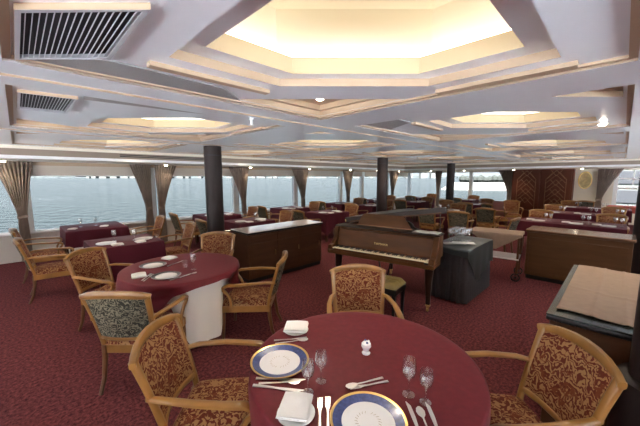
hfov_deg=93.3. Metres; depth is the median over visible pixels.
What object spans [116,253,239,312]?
tablecloth
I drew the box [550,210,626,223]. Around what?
tablecloth
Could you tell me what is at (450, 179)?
pillar
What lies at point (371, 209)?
tablecloth
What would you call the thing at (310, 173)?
window blind
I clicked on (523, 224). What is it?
tablecloth
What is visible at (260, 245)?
sideboard
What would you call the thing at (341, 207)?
tablecloth
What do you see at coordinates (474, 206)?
tablecloth
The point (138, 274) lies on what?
napkin
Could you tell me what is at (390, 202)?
armchair
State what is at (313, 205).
armchair
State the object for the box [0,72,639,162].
trim
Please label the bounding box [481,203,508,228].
armchair
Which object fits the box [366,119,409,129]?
perforated panel
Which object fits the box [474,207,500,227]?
armchair
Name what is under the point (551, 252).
sideboard
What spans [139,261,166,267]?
dinner plate
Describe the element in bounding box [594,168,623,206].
curtain
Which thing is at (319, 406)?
fork
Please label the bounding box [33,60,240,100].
perforated panel
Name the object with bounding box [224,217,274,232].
tablecloth
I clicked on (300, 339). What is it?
spoon
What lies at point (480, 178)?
tree line
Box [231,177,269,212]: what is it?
window
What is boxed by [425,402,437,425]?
knife
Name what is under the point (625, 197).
building
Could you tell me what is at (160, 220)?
armchair
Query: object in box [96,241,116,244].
dinner plate
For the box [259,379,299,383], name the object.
spoon
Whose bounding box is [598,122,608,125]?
recessed light
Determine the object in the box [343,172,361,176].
window blind
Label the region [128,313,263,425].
armchair
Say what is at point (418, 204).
tablecloth
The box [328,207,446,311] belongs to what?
grand piano
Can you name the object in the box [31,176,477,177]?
shore
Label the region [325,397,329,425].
fork
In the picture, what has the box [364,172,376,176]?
window blind
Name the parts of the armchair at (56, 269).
frame, backrest, leg, armrest, seat, seat frame, armrest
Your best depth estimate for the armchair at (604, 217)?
7.00 m
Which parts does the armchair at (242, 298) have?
leg, seat, armrest, seat frame, armrest, leg, frame, leg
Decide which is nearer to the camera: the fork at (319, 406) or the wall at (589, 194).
the fork at (319, 406)
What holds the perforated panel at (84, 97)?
attached to the ceiling at (575, 64)
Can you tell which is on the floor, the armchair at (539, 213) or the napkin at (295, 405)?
the armchair at (539, 213)
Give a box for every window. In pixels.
[28,188,145,231]
[151,168,233,219]
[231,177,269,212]
[292,176,308,206]
[338,171,352,201]
[359,172,363,197]
[387,172,400,197]
[407,172,434,194]
[439,172,469,198]
[468,171,498,195]
[611,170,638,204]
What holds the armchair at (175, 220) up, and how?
on the floor
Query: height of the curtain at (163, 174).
2.031 m
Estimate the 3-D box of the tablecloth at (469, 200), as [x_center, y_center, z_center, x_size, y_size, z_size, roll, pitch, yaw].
[6.399,-0.343,13.376,0.957,0.506,0.957,-7,10,-45]
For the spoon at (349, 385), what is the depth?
1.44 m
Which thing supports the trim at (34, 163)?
attached to the wall at (9, 253)
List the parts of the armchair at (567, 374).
armrest, seat, armrest, backrest, frame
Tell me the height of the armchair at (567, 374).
0.914 m
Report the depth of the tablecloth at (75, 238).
5.83 m
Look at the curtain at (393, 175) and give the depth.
15.91 m
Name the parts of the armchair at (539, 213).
backrest, frame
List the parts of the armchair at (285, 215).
backrest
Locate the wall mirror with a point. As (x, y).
(585, 178)
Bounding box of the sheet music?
[413,230,441,234]
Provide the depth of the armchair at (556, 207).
9.54 m
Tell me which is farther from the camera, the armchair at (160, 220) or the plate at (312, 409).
the armchair at (160, 220)
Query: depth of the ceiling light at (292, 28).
1.79 m
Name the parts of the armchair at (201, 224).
frame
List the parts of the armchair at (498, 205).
backrest, seat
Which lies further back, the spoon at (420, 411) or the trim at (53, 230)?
the trim at (53, 230)
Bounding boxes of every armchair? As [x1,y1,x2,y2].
[8,228,68,283]
[12,237,73,303]
[63,247,131,330]
[79,291,188,395]
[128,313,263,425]
[129,215,164,238]
[157,222,195,255]
[169,212,199,245]
[191,231,235,299]
[195,218,230,234]
[221,250,287,338]
[242,206,258,217]
[257,205,279,222]
[272,210,293,222]
[291,210,320,221]
[309,201,319,210]
[318,201,336,209]
[327,263,403,318]
[333,204,358,233]
[353,198,363,204]
[358,197,374,203]
[387,195,395,206]
[387,199,393,209]
[394,199,414,221]
[405,195,415,200]
[415,196,433,217]
[418,208,444,232]
[427,193,436,199]
[435,199,453,208]
[447,211,473,237]
[450,203,466,233]
[453,197,461,202]
[457,202,475,227]
[465,323,627,425]
[467,195,479,199]
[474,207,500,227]
[479,198,493,203]
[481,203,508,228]
[490,217,520,259]
[493,201,513,220]
[503,200,523,224]
[523,209,553,244]
[544,204,565,210]
[561,200,579,205]
[579,200,594,206]
[596,213,629,233]
[601,207,628,220]
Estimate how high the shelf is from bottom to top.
0.025 m
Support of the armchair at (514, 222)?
on the floor
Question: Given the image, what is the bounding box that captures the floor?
[0,209,633,425]
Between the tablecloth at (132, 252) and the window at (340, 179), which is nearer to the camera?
the tablecloth at (132, 252)
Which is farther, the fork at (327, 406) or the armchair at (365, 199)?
the armchair at (365, 199)
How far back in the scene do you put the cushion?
3.55 m
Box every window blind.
[31,165,133,175]
[173,168,232,176]
[248,170,293,176]
[307,171,339,176]
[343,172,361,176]
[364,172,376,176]
[398,173,407,176]
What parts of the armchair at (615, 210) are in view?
backrest, frame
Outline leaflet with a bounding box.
[452,241,474,243]
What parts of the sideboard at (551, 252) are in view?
panel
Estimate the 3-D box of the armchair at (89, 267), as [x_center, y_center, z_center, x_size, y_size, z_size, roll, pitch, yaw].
[-2.483,0.881,3.578,0.710,0.914,0.617,1,7,8]
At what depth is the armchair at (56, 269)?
4.31 m
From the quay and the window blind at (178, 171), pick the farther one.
the quay
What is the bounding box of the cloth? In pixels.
[468,227,524,248]
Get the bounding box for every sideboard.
[231,219,322,282]
[524,225,636,284]
[540,265,632,425]
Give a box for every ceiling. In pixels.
[0,0,639,164]
[0,158,639,170]
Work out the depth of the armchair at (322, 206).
10.70 m
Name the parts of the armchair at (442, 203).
backrest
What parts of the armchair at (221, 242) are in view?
backrest, frame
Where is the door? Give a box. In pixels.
[511,169,575,217]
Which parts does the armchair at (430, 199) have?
backrest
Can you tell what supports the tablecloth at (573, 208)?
on the dining table
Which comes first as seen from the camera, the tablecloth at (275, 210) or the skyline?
the tablecloth at (275, 210)
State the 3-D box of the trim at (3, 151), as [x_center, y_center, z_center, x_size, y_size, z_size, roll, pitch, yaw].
[1.938,-0.818,3.356,17.650,0.110,12.170,-7,10,-45]
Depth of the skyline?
1678.64 m
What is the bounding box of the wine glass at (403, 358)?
[402,358,416,379]
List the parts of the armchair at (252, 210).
backrest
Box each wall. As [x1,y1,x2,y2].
[0,198,405,263]
[409,168,639,224]
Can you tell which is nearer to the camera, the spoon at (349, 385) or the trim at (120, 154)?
the spoon at (349, 385)
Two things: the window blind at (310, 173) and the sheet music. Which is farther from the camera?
the window blind at (310, 173)
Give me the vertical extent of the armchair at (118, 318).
0.914 m
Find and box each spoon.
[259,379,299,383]
[275,338,307,343]
[346,377,383,388]
[416,406,426,425]
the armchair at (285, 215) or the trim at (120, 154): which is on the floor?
the armchair at (285, 215)
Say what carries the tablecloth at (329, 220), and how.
on the dining table
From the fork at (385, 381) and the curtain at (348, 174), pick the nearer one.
the fork at (385, 381)
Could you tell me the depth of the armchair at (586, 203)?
10.95 m
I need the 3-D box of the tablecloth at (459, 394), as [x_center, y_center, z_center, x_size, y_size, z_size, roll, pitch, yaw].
[0.236,1.075,1.666,1.218,0.550,1.244,0,7,0]
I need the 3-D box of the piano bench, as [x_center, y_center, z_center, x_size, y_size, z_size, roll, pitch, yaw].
[0.707,1.046,3.771,0.620,0.530,0.340,5,8,35]
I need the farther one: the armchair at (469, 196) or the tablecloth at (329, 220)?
the armchair at (469, 196)
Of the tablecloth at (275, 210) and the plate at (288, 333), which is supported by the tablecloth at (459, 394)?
the plate at (288, 333)
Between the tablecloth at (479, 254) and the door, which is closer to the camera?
the tablecloth at (479, 254)
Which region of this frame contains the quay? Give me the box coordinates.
[441,182,506,190]
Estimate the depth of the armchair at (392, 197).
14.11 m
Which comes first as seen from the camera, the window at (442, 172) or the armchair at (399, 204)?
the armchair at (399, 204)
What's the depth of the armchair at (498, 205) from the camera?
11.93 m
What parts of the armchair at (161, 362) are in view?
frame, backrest, armrest, seat, armrest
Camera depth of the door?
12.54 m
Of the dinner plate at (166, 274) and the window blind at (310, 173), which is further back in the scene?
the window blind at (310, 173)
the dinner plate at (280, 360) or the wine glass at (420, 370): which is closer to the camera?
the wine glass at (420, 370)
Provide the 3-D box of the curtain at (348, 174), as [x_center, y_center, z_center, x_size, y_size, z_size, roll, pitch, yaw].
[1.250,-0.885,13.373,0.803,2.031,0.118,-6,9,-43]
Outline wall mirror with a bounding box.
[578,171,592,188]
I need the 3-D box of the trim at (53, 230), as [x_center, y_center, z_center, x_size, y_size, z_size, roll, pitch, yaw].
[-2.309,-0.031,10.062,0.100,0.040,20.930,7,10,45]
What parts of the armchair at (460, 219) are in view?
seat frame, frame, seat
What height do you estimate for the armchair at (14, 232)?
0.914 m
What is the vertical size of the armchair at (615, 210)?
0.914 m
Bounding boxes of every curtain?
[0,161,32,261]
[129,164,153,234]
[154,165,176,241]
[229,167,248,216]
[291,168,308,206]
[342,170,353,201]
[389,171,399,209]
[435,171,441,207]
[499,170,512,199]
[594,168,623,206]
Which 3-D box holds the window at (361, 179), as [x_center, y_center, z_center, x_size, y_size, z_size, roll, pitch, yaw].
[2.675,-1.338,15.071,2.150,1.430,0.135,-7,10,-45]
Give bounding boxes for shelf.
[493,251,520,260]
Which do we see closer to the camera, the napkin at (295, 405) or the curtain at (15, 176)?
the napkin at (295, 405)
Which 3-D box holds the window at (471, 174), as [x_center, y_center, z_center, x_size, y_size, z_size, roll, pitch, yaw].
[7.999,-1.272,14.513,0.135,1.430,1.580,-7,10,-45]
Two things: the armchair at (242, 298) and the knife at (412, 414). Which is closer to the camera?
the knife at (412, 414)
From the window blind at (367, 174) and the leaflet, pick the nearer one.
the leaflet
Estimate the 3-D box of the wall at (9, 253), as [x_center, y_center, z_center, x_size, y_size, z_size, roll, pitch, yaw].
[-2.397,-0.896,10.048,0.150,2.900,20.930,7,10,45]
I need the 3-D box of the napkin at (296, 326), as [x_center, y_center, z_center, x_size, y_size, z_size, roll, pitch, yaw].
[-0.155,0.738,1.966,0.150,0.022,0.130,0,7,4]
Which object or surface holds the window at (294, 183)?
in the wall at (9, 253)
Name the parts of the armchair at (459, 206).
backrest, frame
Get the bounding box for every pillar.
[203,145,224,231]
[376,158,387,211]
[445,163,454,199]
[606,282,639,425]
[630,177,639,273]
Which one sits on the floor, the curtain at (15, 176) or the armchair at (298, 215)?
the armchair at (298, 215)
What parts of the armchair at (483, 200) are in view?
backrest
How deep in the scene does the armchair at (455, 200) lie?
12.47 m
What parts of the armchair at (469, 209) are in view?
frame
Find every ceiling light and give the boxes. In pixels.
[144,118,203,119]
[226,0,511,56]
[484,112,535,113]
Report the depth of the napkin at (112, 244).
4.40 m
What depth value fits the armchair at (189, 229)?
5.56 m
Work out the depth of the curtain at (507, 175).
13.68 m
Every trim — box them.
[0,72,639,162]
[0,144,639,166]
[0,148,639,168]
[0,197,404,236]
[24,161,408,172]
[120,154,203,159]
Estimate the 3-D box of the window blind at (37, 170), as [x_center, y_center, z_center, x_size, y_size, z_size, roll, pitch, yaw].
[-5.239,-0.984,7.010,2.200,0.265,0.026,-7,10,-45]
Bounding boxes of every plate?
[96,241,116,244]
[134,237,152,239]
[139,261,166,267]
[151,271,180,279]
[250,343,308,378]
[277,404,314,425]
[285,328,307,335]
[330,391,407,425]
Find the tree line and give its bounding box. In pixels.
[459,175,503,181]
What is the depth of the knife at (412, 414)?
1.26 m
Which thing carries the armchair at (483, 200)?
on the floor
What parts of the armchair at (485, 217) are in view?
frame, seat frame, seat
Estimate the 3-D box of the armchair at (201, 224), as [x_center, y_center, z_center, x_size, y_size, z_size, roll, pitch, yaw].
[-2.237,0.541,6.428,0.710,0.914,0.617,-7,10,-45]
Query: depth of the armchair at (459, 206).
9.87 m
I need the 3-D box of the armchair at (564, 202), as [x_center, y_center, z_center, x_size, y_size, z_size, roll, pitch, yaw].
[8.912,0.013,10.857,0.710,0.914,0.617,-7,10,-45]
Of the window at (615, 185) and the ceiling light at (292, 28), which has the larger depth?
the window at (615, 185)
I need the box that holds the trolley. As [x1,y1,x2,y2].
[470,233,522,281]
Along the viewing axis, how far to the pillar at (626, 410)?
1.52 m
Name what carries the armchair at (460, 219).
on the floor
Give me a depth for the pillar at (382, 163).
8.25 m
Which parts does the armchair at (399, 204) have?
frame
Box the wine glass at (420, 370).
[419,370,433,397]
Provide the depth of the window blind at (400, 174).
16.82 m
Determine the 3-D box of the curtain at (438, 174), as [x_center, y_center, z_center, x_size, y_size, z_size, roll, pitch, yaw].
[6.242,-1.198,16.002,0.126,2.031,0.406,-7,10,-45]
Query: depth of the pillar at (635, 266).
4.99 m
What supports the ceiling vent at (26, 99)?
in the ceiling at (575, 64)
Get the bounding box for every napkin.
[111,243,123,245]
[131,272,146,278]
[161,255,177,259]
[276,391,312,421]
[283,320,308,332]
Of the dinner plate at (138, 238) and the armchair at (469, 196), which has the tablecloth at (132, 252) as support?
the dinner plate at (138, 238)
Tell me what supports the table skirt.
attached to the table
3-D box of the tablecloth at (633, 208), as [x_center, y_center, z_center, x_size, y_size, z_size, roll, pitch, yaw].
[10.432,-0.124,10.271,1.038,0.206,0.744,7,10,45]
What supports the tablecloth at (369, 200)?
on the dining table
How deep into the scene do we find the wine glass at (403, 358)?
1.36 m
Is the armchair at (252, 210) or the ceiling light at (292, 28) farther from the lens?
the armchair at (252, 210)
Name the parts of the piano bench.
leg, bench frame, leg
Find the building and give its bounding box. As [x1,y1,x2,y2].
[616,170,639,205]
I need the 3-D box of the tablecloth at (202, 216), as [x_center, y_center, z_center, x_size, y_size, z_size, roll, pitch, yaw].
[-2.744,0.286,8.098,0.994,0.506,1.022,-7,10,-45]
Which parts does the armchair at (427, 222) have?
frame, seat frame, seat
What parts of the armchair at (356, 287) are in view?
armrest, frame, backrest, armrest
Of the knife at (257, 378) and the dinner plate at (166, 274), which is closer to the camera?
the knife at (257, 378)
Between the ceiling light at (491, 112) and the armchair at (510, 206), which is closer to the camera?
the ceiling light at (491, 112)
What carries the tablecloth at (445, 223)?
on the dining table
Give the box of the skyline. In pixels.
[86,173,435,177]
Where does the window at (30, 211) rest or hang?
in the wall at (9, 253)
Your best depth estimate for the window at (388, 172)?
15.86 m
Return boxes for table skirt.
[431,252,489,303]
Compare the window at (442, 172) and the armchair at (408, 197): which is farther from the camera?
the window at (442, 172)
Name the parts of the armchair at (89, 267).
leg, frame, backrest, armrest, seat, armrest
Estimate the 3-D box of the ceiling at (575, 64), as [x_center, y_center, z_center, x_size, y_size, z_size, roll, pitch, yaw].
[1.937,-1.030,2.978,18.145,0.300,12.665,-7,10,-45]
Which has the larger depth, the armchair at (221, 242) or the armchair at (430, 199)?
the armchair at (430, 199)
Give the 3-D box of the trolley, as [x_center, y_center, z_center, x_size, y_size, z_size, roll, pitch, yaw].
[3.107,0.709,5.464,0.942,0.792,0.500,5,9,38]
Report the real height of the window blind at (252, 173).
0.265 m
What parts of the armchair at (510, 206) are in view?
backrest, frame, seat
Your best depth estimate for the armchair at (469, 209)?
10.29 m
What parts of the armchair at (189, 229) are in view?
armrest, seat, armrest, backrest, frame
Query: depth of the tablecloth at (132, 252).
4.54 m
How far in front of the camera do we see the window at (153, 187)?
7.98 m
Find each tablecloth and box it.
[60,221,129,247]
[83,233,165,285]
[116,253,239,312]
[167,278,228,343]
[192,212,241,227]
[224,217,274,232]
[248,312,490,425]
[270,206,309,220]
[305,209,349,235]
[326,202,357,210]
[358,204,387,214]
[367,199,375,203]
[407,200,429,208]
[416,197,434,207]
[436,209,464,229]
[443,235,492,280]
[462,199,478,202]
[473,203,492,218]
[517,217,626,235]
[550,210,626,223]
[565,205,631,222]
[606,205,635,213]
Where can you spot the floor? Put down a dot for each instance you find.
(51, 370)
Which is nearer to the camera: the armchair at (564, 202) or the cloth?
the cloth
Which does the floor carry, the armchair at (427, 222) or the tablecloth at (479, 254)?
the armchair at (427, 222)
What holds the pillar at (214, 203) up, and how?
on the floor
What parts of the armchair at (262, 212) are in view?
frame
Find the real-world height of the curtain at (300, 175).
2.032 m
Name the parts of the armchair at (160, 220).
armrest, armrest, backrest, frame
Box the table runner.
[556,265,639,327]
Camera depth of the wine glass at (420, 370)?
1.32 m
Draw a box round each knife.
[252,384,303,391]
[256,377,305,380]
[405,401,417,425]
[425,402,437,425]
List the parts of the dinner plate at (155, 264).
plate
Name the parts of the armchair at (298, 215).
frame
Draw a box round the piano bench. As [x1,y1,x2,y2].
[385,275,405,316]
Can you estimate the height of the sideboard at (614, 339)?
0.860 m
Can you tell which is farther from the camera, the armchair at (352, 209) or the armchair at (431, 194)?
the armchair at (431, 194)
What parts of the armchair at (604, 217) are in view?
backrest, frame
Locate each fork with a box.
[274,337,306,340]
[317,397,322,425]
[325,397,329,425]
[350,380,388,389]
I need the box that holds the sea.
[0,178,506,232]
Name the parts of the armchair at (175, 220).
frame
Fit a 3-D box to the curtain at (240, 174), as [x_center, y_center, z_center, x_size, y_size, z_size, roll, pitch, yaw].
[-2.543,-0.436,9.611,0.733,2.032,0.118,-6,9,-44]
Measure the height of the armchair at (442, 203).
0.914 m
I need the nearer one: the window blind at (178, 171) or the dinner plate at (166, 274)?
the dinner plate at (166, 274)
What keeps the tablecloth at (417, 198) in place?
on the dining table
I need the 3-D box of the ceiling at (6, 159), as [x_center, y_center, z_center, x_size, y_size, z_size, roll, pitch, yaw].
[2.528,-1.090,5.065,13.780,0.335,20.930,7,10,45]
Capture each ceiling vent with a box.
[13,3,150,59]
[17,89,77,113]
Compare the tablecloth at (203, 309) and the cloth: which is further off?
the cloth
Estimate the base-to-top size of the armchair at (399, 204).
0.914 m
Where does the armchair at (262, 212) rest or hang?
on the floor
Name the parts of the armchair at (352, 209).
backrest, frame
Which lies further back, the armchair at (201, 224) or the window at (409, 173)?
the window at (409, 173)
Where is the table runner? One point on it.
(605, 294)
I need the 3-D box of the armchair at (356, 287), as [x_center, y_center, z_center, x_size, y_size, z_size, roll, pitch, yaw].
[0.365,0.989,2.670,0.617,0.914,0.710,0,7,0]
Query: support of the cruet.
on the tablecloth at (459, 394)
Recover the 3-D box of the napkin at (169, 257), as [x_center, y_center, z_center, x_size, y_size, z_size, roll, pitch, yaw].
[-1.840,0.545,3.691,0.150,0.022,0.130,3,7,21]
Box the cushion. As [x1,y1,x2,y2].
[385,275,405,290]
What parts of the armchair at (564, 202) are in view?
backrest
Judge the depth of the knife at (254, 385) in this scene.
1.42 m
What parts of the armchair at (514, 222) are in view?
frame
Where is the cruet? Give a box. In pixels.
[361,339,370,355]
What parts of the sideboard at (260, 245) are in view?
drawer, door, drawer, door, drawer, door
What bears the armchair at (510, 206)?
on the floor
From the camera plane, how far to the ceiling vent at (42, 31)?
1.10 m
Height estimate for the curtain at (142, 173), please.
2.031 m
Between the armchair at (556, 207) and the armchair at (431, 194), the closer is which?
the armchair at (556, 207)
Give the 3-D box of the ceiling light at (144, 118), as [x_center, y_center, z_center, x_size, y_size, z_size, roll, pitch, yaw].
[-1.623,-1.275,3.220,1.320,0.410,1.320,-7,10,-45]
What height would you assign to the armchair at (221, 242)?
0.914 m
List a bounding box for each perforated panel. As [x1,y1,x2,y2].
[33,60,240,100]
[83,96,199,113]
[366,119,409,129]
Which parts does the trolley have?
leg, leg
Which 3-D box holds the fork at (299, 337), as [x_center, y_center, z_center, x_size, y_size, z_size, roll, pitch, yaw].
[-0.180,0.770,1.846,0.200,0.006,0.022,-1,7,-7]
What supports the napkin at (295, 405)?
on the plate at (312, 409)

